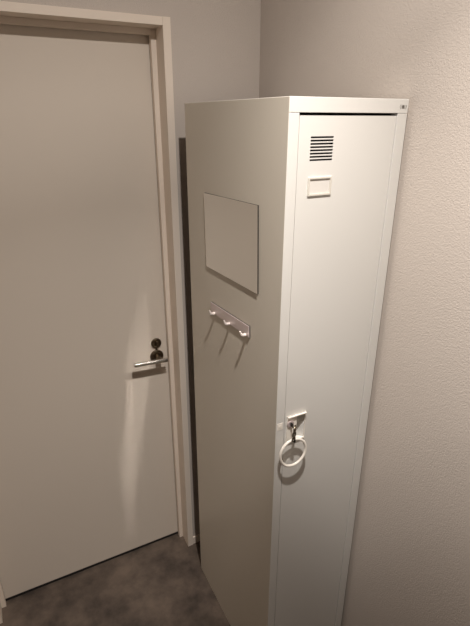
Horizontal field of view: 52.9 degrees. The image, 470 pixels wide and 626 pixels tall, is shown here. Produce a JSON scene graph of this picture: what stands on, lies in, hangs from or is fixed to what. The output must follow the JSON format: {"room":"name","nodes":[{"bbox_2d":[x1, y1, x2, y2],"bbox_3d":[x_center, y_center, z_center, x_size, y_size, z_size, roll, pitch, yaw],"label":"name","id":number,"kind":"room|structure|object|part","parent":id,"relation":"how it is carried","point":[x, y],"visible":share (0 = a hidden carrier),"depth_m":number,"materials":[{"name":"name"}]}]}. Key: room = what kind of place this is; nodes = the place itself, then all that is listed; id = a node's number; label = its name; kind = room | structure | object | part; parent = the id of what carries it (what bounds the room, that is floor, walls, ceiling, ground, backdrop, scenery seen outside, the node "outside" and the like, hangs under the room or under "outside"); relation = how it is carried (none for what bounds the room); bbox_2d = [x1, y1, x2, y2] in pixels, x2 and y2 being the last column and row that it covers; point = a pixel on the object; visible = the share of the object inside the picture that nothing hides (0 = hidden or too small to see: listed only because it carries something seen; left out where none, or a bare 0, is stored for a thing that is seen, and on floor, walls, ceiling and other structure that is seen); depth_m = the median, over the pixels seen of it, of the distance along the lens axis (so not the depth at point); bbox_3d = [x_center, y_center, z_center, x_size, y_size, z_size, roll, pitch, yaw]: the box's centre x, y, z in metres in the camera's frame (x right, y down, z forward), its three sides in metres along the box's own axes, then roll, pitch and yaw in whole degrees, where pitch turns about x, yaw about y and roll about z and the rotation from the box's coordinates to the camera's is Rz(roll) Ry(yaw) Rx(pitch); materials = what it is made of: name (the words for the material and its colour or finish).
{"room":"locker room","nodes":[
{"label":"locker room","id":0,"kind":"room"},
{"bbox_2d":[0,533,230,625],"bbox_3d":[0.030,1.827,0.297,2.214,0.100,4.200,-11,25,-25],"label":"floor","id":1,"kind":"structure","parent":0,"point":[163,582],"depth_m":1.87,"materials":[{"name":"grey carpet"}]},
{"bbox_2d":[184,96,408,625],"bbox_3d":[0.115,0.311,1.494,0.302,1.790,0.535,-11,25,-25],"label":"locker","id":2,"kind":"object","parent":1,"relation":"on","point":[322,173],"visible":0.97,"depth_m":1.20,"materials":[{"name":"grey metal"}]},
{"bbox_2d":[209,301,249,336],"bbox_3d":[-0.024,0.016,1.283,0.022,0.044,0.233,-11,25,-25],"label":"hook rail","id":3,"kind":"object","parent":2,"relation":"attached to","point":[244,329],"visible":1,"depth_m":1.27,"materials":[{"name":"white plastic"}]},
{"bbox_2d":[204,193,258,293],"bbox_3d":[-0.015,-0.187,1.202,0.003,0.217,0.303,-11,25,-25],"label":"mirror","id":4,"kind":"object","parent":2,"relation":"attached to","point":[231,225],"visible":1,"depth_m":1.18,"materials":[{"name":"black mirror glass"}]},
{"bbox_3d":[-0.019,0.336,1.434,0.004,1.790,0.528,-11,25,-25],"label":"panel","id":5,"kind":"part","parent":2,"relation":"part of","materials":[{"name":"white metal"}]},
{"bbox_3d":[0.111,0.280,1.161,0.016,0.020,0.001,-11,25,-25],"label":"latch plate","id":6,"kind":"part","parent":2,"relation":"part of","materials":[{"name":"white plastic"}]},
{"bbox_3d":[0.115,-0.517,1.156,0.301,0.002,0.527,-11,25,-25],"label":"panel","id":7,"kind":"part","parent":2,"relation":"part of","materials":[{"name":"white metal"}]},
{"bbox_2d":[279,423,306,466],"bbox_3d":[0.145,0.332,1.186,0.083,0.125,0.025,-11,25,-25],"label":"ring","id":8,"kind":"object","parent":2,"relation":"hanging from","point":[293,439],"visible":1,"depth_m":1.18,"materials":[{"name":"silver metal"}]},
{"bbox_3d":[0.154,0.288,1.186,0.054,0.081,0.008,-11,25,-25],"label":"handle plate","id":9,"kind":"part","parent":2,"relation":"part of","materials":[{"name":"white plastic"}]},
{"bbox_3d":[0.228,0.383,1.282,0.247,1.695,0.018,-11,25,-25],"label":"door","id":10,"kind":"part","parent":2,"relation":"part of","materials":[{"name":"white metal"}]},
{"bbox_3d":[0.231,-0.418,0.952,0.302,0.028,0.021,-11,25,-25],"label":"header rail","id":11,"kind":"part","parent":2,"relation":"part of","materials":[{"name":"white metal"}]},
{"bbox_3d":[0.246,0.284,1.560,0.004,1.790,0.528,-11,25,-25],"label":"panel","id":12,"kind":"part","parent":2,"relation":"part of","materials":[{"name":"white metal"}]},
{"bbox_2d":[0,0,260,535],"bbox_3d":[-0.873,-0.048,1.428,2.014,2.500,0.240,-11,25,-25],"label":"wall","id":13,"kind":"structure","parent":0,"point":[215,44],"depth_m":1.44,"materials":[{"name":"white paint"}]},
{"bbox_2d":[0,24,177,600],"bbox_3d":[-0.572,0.152,1.613,0.740,1.988,0.094,-11,25,-25],"label":"door","id":14,"kind":"structure","parent":13,"relation":"in","point":[87,475],"depth_m":1.59,"materials":[{"name":"beige laminate"}]},
{"bbox_3d":[-0.307,0.181,1.725,0.127,0.023,0.017,-11,25,-25],"label":"lever","id":15,"kind":"part","parent":14,"relation":"part of","materials":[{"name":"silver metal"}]},
{"bbox_3d":[-0.294,0.163,1.781,0.051,0.051,0.008,-11,25,-25],"label":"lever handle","id":16,"kind":"part","parent":14,"relation":"part of","materials":[{"name":"metal"}]},
{"bbox_2d":[0,1,192,623],"bbox_3d":[-0.571,0.141,1.607,0.795,2.015,0.150,-11,25,-25],"label":"door frame","id":17,"kind":"structure","parent":13,"relation":"attached to","point":[158,28],"depth_m":1.51,"materials":[{"name":"beige laminate"}]},
{"bbox_2d":[193,534,199,543],"bbox_3d":[-0.056,0.984,2.159,0.298,0.038,0.007,-11,25,-25],"label":"baseboard","id":18,"kind":"structure","parent":13,"relation":"attached to","point":[196,538],"depth_m":2.10,"materials":[{"name":"beige laminate"}]},
{"bbox_2d":[259,0,469,625],"bbox_3d":[0.972,0.442,0.248,0.100,2.500,4.200,-11,25,-25],"label":"wall","id":19,"kind":"structure","parent":0,"point":[409,561],"depth_m":1.12,"materials":[{"name":"white paint"}]}
]}

